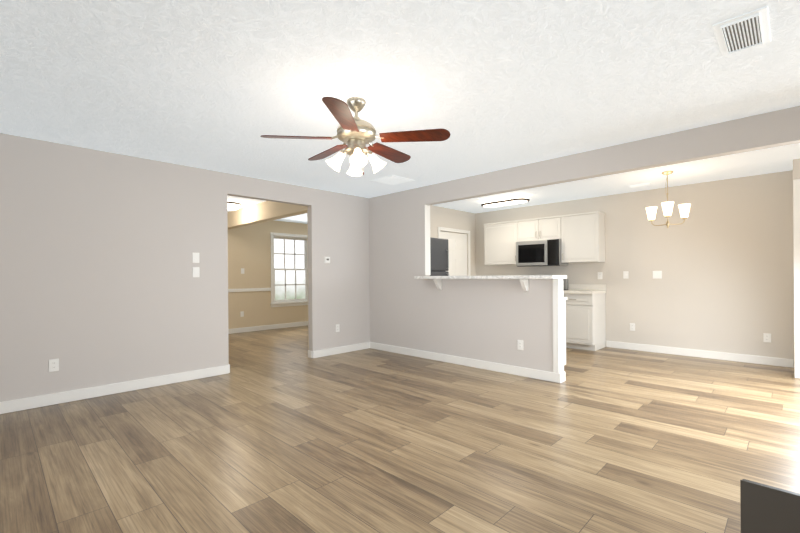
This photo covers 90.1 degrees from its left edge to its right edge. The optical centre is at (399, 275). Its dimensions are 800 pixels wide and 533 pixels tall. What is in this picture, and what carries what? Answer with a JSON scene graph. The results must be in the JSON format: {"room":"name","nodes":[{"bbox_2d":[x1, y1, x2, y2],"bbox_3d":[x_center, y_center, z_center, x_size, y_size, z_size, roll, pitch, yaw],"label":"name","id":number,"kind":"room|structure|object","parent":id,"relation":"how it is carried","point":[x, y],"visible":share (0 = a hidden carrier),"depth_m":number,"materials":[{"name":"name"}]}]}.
{"room":"living room","nodes":[
{"label":"living room","id":0,"kind":"room"},
{"bbox_2d":[0,133,369,401],"bbox_3d":[-2.281,-0.032,4.754,0.105,2.440,5.200,0,0,44],"label":"wall","id":1,"kind":"structure","parent":0,"point":[100,285],"depth_m":4.14,"materials":[{"name":"paint"}]},
{"bbox_2d":[49,359,58,371],"bbox_3d":[-3.217,0.830,3.710,0.010,0.115,0.072,0,0,44],"label":"electrical outlet","id":2,"kind":"object","parent":1,"relation":"attached to","point":[53,364],"visible":1,"depth_m":3.71,"materials":[{"name":"white plastic"}]},
{"bbox_2d":[0,365,228,413],"bbox_3d":[-3.028,1.141,3.895,0.016,0.104,2.704,0,0,44],"label":"baseboard","id":3,"kind":"structure","parent":1,"relation":"attached to","point":[52,399],"depth_m":3.97,"materials":[{"name":"white wood"}]},
{"bbox_2d":[192,253,198,262],"bbox_3d":[-2.351,-0.209,4.602,0.007,0.118,0.075,0,0,44],"label":"light switch","id":4,"kind":"object","parent":1,"relation":"attached to","point":[195,257],"visible":1,"depth_m":4.59,"materials":[{"name":"white plastic"}]},
{"bbox_2d":[193,267,199,276],"bbox_3d":[-2.349,-0.043,4.601,0.009,0.118,0.075,0,0,44],"label":"light switch","id":5,"kind":"object","parent":1,"relation":"attached to","point":[196,271],"visible":1,"depth_m":4.60,"materials":[{"name":"white plastic"}]},
{"bbox_2d":[308,350,312,357],"bbox_3d":[-1.294,1.128,5.750,0.105,0.104,0.016,0,0,44],"label":"baseboard","id":6,"kind":"structure","parent":1,"relation":"attached to","point":[310,354],"depth_m":5.73,"materials":[{"name":"white wood"}]},
{"bbox_2d":[324,257,329,262],"bbox_3d":[-1.072,-0.236,5.893,0.024,0.095,0.100,0,0,44],"label":"thermostat","id":7,"kind":"object","parent":1,"relation":"attached to","point":[326,259],"visible":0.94,"depth_m":5.88,"materials":[{"name":"white plastic"}]},
{"bbox_2d":[336,324,339,331],"bbox_3d":[-0.942,0.788,6.028,0.010,0.115,0.072,0,0,44],"label":"electrical outlet","id":8,"kind":"object","parent":1,"relation":"attached to","point":[337,327],"visible":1,"depth_m":6.03,"materials":[{"name":"white plastic"}]},
{"bbox_2d":[313,342,369,357],"bbox_3d":[-0.862,1.125,6.101,0.016,0.104,1.088,0,0,44],"label":"baseboard","id":9,"kind":"structure","parent":1,"relation":"attached to","point":[337,350],"depth_m":6.05,"materials":[{"name":"white wood"}]},
{"bbox_2d":[228,220,307,328],"bbox_3d":[-3.364,-0.024,8.497,0.105,2.440,6.425,0,0,44],"label":"wall","id":10,"kind":"structure","parent":0,"point":[249,249],"depth_m":8.65,"materials":[{"name":"beige paint"}]},
{"bbox_2d":[228,288,270,291],"bbox_3d":[-3.279,0.301,8.489,0.020,0.070,6.318,0,0,44],"label":"trim","id":11,"kind":"structure","parent":10,"relation":"attached to","point":[249,289],"depth_m":8.54,"materials":[{"name":"white wood"}]},
{"bbox_2d":[228,321,307,333],"bbox_3d":[-3.274,1.143,8.491,0.016,0.104,6.318,0,0,44],"label":"baseboard","id":12,"kind":"structure","parent":10,"relation":"attached to","point":[263,327],"depth_m":8.81,"materials":[{"name":"white wood"}]},
{"bbox_2d":[270,232,307,306],"bbox_3d":[-2.541,-0.137,9.304,0.150,1.675,1.080,0,0,44],"label":"room window","id":13,"kind":"structure","parent":10,"relation":"in","point":[286,302],"depth_m":9.25,"materials":[{"name":"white glass"}]},
{"bbox_2d":[304,206,308,349],"bbox_3d":[-0.034,-0.049,7.124,0.010,2.440,3.719,0,0,44],"label":"wall","id":14,"kind":"structure","parent":0,"point":[305,225],"depth_m":5.80,"materials":[{"name":"beige paint"}]},
{"bbox_2d":[0,325,799,532],"bbox_3d":[-0.096,1.222,4.461,10.410,0.100,7.830,0,0,44],"label":"floor","id":15,"kind":"structure","parent":0,"point":[276,431],"depth_m":2.72,"materials":[{"name":"wood"}]},
{"bbox_2d":[430,237,448,275],"bbox_3d":[0.290,0.294,6.334,0.752,1.750,0.615,0,0,44],"label":"refrigerator","id":16,"kind":"object","parent":15,"relation":"on","point":[439,252],"depth_m":6.12,"materials":[{"name":"silver metal"}]},
{"bbox_2d":[563,299,569,364],"bbox_3d":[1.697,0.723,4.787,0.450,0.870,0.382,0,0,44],"label":"base cabinet","id":17,"kind":"object","parent":15,"relation":"on","point":[566,302],"depth_m":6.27,"materials":[{"name":"white wood"}]},
{"bbox_2d":[566,295,605,350],"bbox_3d":[2.903,0.714,6.439,0.587,0.870,0.584,0,0,44],"label":"base cabinet","id":18,"kind":"object","parent":15,"relation":"on","point":[587,312],"depth_m":6.17,"materials":[{"name":"white wood"}]},
{"bbox_2d":[563,291,605,294],"bbox_3d":[2.225,0.261,7.084,2.478,0.047,0.610,0,0,44],"label":"countertop","id":19,"kind":"structure","parent":18,"relation":"on","point":[564,292],"depth_m":6.18,"materials":[{"name":"beige stone"}]},
{"bbox_2d":[740,479,799,532],"bbox_3d":[1.361,0.909,1.060,0.693,0.503,0.090,0,0,44],"label":"panel","id":20,"kind":"object","parent":15,"relation":"on","point":[767,508],"visible":1,"depth_m":1.25,"materials":[{"name":"black leather"}]},
{"bbox_2d":[0,0,799,223],"bbox_3d":[-0.115,-1.318,4.461,10.410,0.100,7.830,0,0,44],"label":"ceiling","id":21,"kind":"structure","parent":0,"point":[225,85],"depth_m":2.61,"materials":[{"name":"white paint"}]},
{"bbox_2d":[227,202,240,210],"bbox_3d":[-2.901,-1.179,6.875,0.320,0.136,0.320,0,0,44],"label":"light","id":22,"kind":"object","parent":21,"relation":"attached to","point":[231,206],"visible":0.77,"depth_m":6.78,"materials":[{"name":"white glass"}]},
{"bbox_2d":[227,201,306,229],"bbox_3d":[-2.463,-1.100,7.006,3.276,0.299,0.160,0,0,44],"label":"beam","id":23,"kind":"structure","parent":21,"relation":"attached to","point":[264,211],"depth_m":6.79,"materials":[{"name":"beige paint"}]},
{"bbox_2d":[260,97,449,175],"bbox_3d":[-0.316,-0.998,2.978,1.219,0.536,1.206,0,0,44],"label":"ceiling fan","id":24,"kind":"object","parent":21,"relation":"hanging from","point":[356,134],"visible":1,"depth_m":2.84,"materials":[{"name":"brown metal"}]},
{"bbox_2d":[371,175,414,185],"bbox_3d":[-0.101,-1.263,5.303,0.420,0.009,0.420,0,0,44],"label":"ceiling vent","id":25,"kind":"object","parent":21,"relation":"in","point":[392,180],"visible":1,"depth_m":5.27,"materials":[{"name":"white"}]},
{"bbox_2d":[481,195,529,206],"bbox_3d":[1.726,-1.234,6.592,0.839,0.096,0.340,0,0,44],"label":"kitchen ceiling light","id":26,"kind":"object","parent":21,"relation":"attached to","point":[507,200],"visible":1,"depth_m":6.46,"materials":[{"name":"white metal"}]},
{"bbox_2d":[627,182,652,187],"bbox_3d":[3.410,-1.286,5.682,0.300,0.016,0.150,0,0,44],"label":"ceiling vent","id":27,"kind":"object","parent":21,"relation":"in","point":[639,185],"visible":1,"depth_m":5.66,"materials":[{"name":"white metal"}]},
{"bbox_2d":[646,171,690,227],"bbox_3d":[3.294,-0.943,4.959,0.472,0.702,0.459,0,0,44],"label":"chandelier","id":28,"kind":"object","parent":21,"relation":"hanging from","point":[667,207],"visible":1,"depth_m":4.93,"materials":[{"name":"white glass"}]},
{"bbox_2d":[712,6,770,55],"bbox_3d":[1.810,-1.274,2.110,0.210,0.016,0.400,0,0,44],"label":"ceiling vent","id":29,"kind":"object","parent":21,"relation":"in","point":[743,32],"visible":1,"depth_m":2.08,"materials":[{"name":"white metal"}]},
{"bbox_2d":[430,205,475,275],"bbox_3d":[0.527,-0.053,7.410,0.390,2.440,2.525,0,0,44],"label":"wall","id":30,"kind":"structure","parent":0,"point":[450,218],"depth_m":7.72,"materials":[{"name":"beige paint"}]},
{"bbox_2d":[440,231,466,275],"bbox_3d":[1.053,0.161,7.666,0.110,1.988,0.877,0,0,44],"label":"kitchen door","id":31,"kind":"structure","parent":30,"relation":"in","point":[457,245],"depth_m":7.75,"materials":[{"name":"white wood"}]},
{"bbox_2d":[438,227,470,275],"bbox_3d":[1.059,0.131,7.660,0.014,2.065,1.015,0,0,44],"label":"door frame","id":32,"kind":"structure","parent":30,"relation":"attached to","point":[457,231],"depth_m":7.91,"materials":[{"name":"white wood"}]},
{"bbox_2d":[369,186,552,371],"bbox_3d":[0.644,-0.054,5.453,3.089,2.440,0.105,0,0,44],"label":"wall","id":33,"kind":"structure","parent":0,"point":[492,320],"depth_m":5.50,"materials":[{"name":"paint"}]},
{"bbox_2d":[370,342,558,382],"bbox_3d":[0.619,1.113,5.399,3.084,0.104,0.016,0,0,44],"label":"baseboard","id":34,"kind":"structure","parent":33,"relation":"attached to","point":[520,371],"depth_m":5.07,"materials":[{"name":"white wood"}]},
{"bbox_2d":[414,275,566,291],"bbox_3d":[1.019,0.090,4.949,1.948,0.187,0.370,0,0,44],"label":"countertop","id":35,"kind":"structure","parent":33,"relation":"on","point":[437,280],"depth_m":4.56,"materials":[{"name":"stone"}]},
{"bbox_2d":[424,205,563,372],"bbox_3d":[1.075,0.021,5.030,1.910,2.073,0.133,0,0,44],"label":"trim","id":36,"kind":"structure","parent":33,"relation":"attached to","point":[558,342],"depth_m":4.35,"materials":[{"name":"white wood"}]},
{"bbox_2d":[517,340,522,349],"bbox_3d":[1.397,0.802,4.638,0.072,0.115,0.010,0,0,44],"label":"outlet","id":37,"kind":"object","parent":33,"relation":"attached to","point":[520,344],"visible":1,"depth_m":4.63,"materials":[{"name":"white plastic"}]},
{"bbox_2d":[559,371,564,382],"bbox_3d":[1.770,1.105,4.356,0.016,0.104,0.140,0,0,44],"label":"baseboard","id":38,"kind":"structure","parent":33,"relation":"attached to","point":[561,377],"depth_m":4.34,"materials":[{"name":"white wood"}]},
{"bbox_2d":[424,106,799,204],"bbox_3d":[2.386,-1.157,3.734,5.614,0.260,0.105,0,0,44],"label":"header","id":39,"kind":"object","parent":33,"relation":"attached to","point":[777,128],"visible":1,"depth_m":3.78,"materials":[{"name":"paint"}]},
{"bbox_2d":[475,170,793,358],"bbox_3d":[1.889,-0.063,7.915,8.417,2.440,0.105,0,0,44],"label":"wall","id":40,"kind":"structure","parent":0,"point":[721,257],"depth_m":5.61,"materials":[{"name":"beige paint"}]},
{"bbox_2d":[484,220,517,264],"bbox_3d":[1.974,-0.609,7.539,0.700,0.790,0.304,0,0,44],"label":"upper cabinet","id":41,"kind":"object","parent":40,"relation":"attached to","point":[499,238],"depth_m":7.43,"materials":[{"name":"white wood"}]},
{"bbox_2d":[518,216,557,238],"bbox_3d":[2.500,-0.813,7.021,0.779,0.390,0.304,0,0,44],"label":"upper cabinet","id":42,"kind":"object","parent":40,"relation":"attached to","point":[543,227],"depth_m":6.90,"materials":[{"name":"white wood"}]},
{"bbox_2d":[515,238,567,266],"bbox_3d":[2.464,-0.392,6.981,0.774,0.445,0.416,0,0,44],"label":"microwave","id":43,"kind":"object","parent":42,"relation":"attached to","point":[535,251],"depth_m":6.82,"materials":[{"name":"silver metal"}]},
{"bbox_2d":[558,211,604,262],"bbox_3d":[2.990,-0.616,6.541,0.591,0.790,0.304,0,0,44],"label":"upper cabinet","id":44,"kind":"object","parent":40,"relation":"attached to","point":[582,235],"depth_m":6.41,"materials":[{"name":"white wood"}]},
{"bbox_2d":[570,284,605,290],"bbox_3d":[2.432,0.193,7.296,2.478,0.100,0.017,0,0,44],"label":"backsplash","id":45,"kind":"structure","parent":40,"relation":"attached to","point":[573,287],"depth_m":6.58,"materials":[{"name":"beige stone"}]},
{"bbox_2d":[623,271,627,278],"bbox_3d":[3.521,-0.015,6.228,0.072,0.115,0.016,0,0,44],"label":"light switch","id":46,"kind":"object","parent":40,"relation":"attached to","point":[625,274],"visible":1,"depth_m":6.23,"materials":[{"name":"white plastic"}]},
{"bbox_2d":[630,323,634,330],"bbox_3d":[3.590,0.789,6.170,0.072,0.115,0.010,0,0,44],"label":"electrical outlet","id":47,"kind":"object","parent":40,"relation":"attached to","point":[632,326],"visible":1,"depth_m":6.17,"materials":[{"name":"white plastic"}]},
{"bbox_2d":[653,271,661,278],"bbox_3d":[3.821,-0.018,5.933,0.118,0.115,0.016,0,0,44],"label":"light switch","id":48,"kind":"object","parent":40,"relation":"attached to","point":[657,274],"visible":1,"depth_m":5.93,"materials":[{"name":"white plastic"}]},
{"bbox_2d":[606,341,793,367],"bbox_3d":[4.090,1.087,5.677,2.150,0.104,0.016,0,0,44],"label":"baseboard","id":49,"kind":"structure","parent":40,"relation":"attached to","point":[773,361],"depth_m":5.52,"materials":[{"name":"white wood"}]},
{"bbox_2d":[763,333,770,342],"bbox_3d":[4.686,0.791,5.095,0.072,0.115,0.010,0,0,44],"label":"electrical outlet","id":50,"kind":"object","parent":40,"relation":"attached to","point":[766,337],"visible":1,"depth_m":5.09,"materials":[{"name":"white plastic"}]},
{"bbox_2d":[793,158,799,377],"bbox_3d":[5.376,-0.089,4.037,1.993,2.440,0.755,0,0,44],"label":"wall","id":51,"kind":"structure","parent":0,"point":[796,168],"depth_m":4.45,"materials":[{"name":"beige paint"}]},
{"bbox_2d":[793,179,799,378],"bbox_3d":[4.427,0.033,4.427,0.088,2.210,0.016,0,0,44],"label":"door frame","id":52,"kind":"structure","parent":51,"relation":"attached to","point":[796,210],"depth_m":4.43,"materials":[{"name":"white wood"}]},
{"label":"outside","id":53,"kind":"structure","parent":0,"visible":0},
{"bbox_2d":[274,239,304,299],"bbox_3d":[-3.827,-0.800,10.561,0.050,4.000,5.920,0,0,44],"label":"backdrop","id":54,"kind":"structure","parent":53,"point":[280,259],"depth_m":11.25,"materials":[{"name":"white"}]}
]}

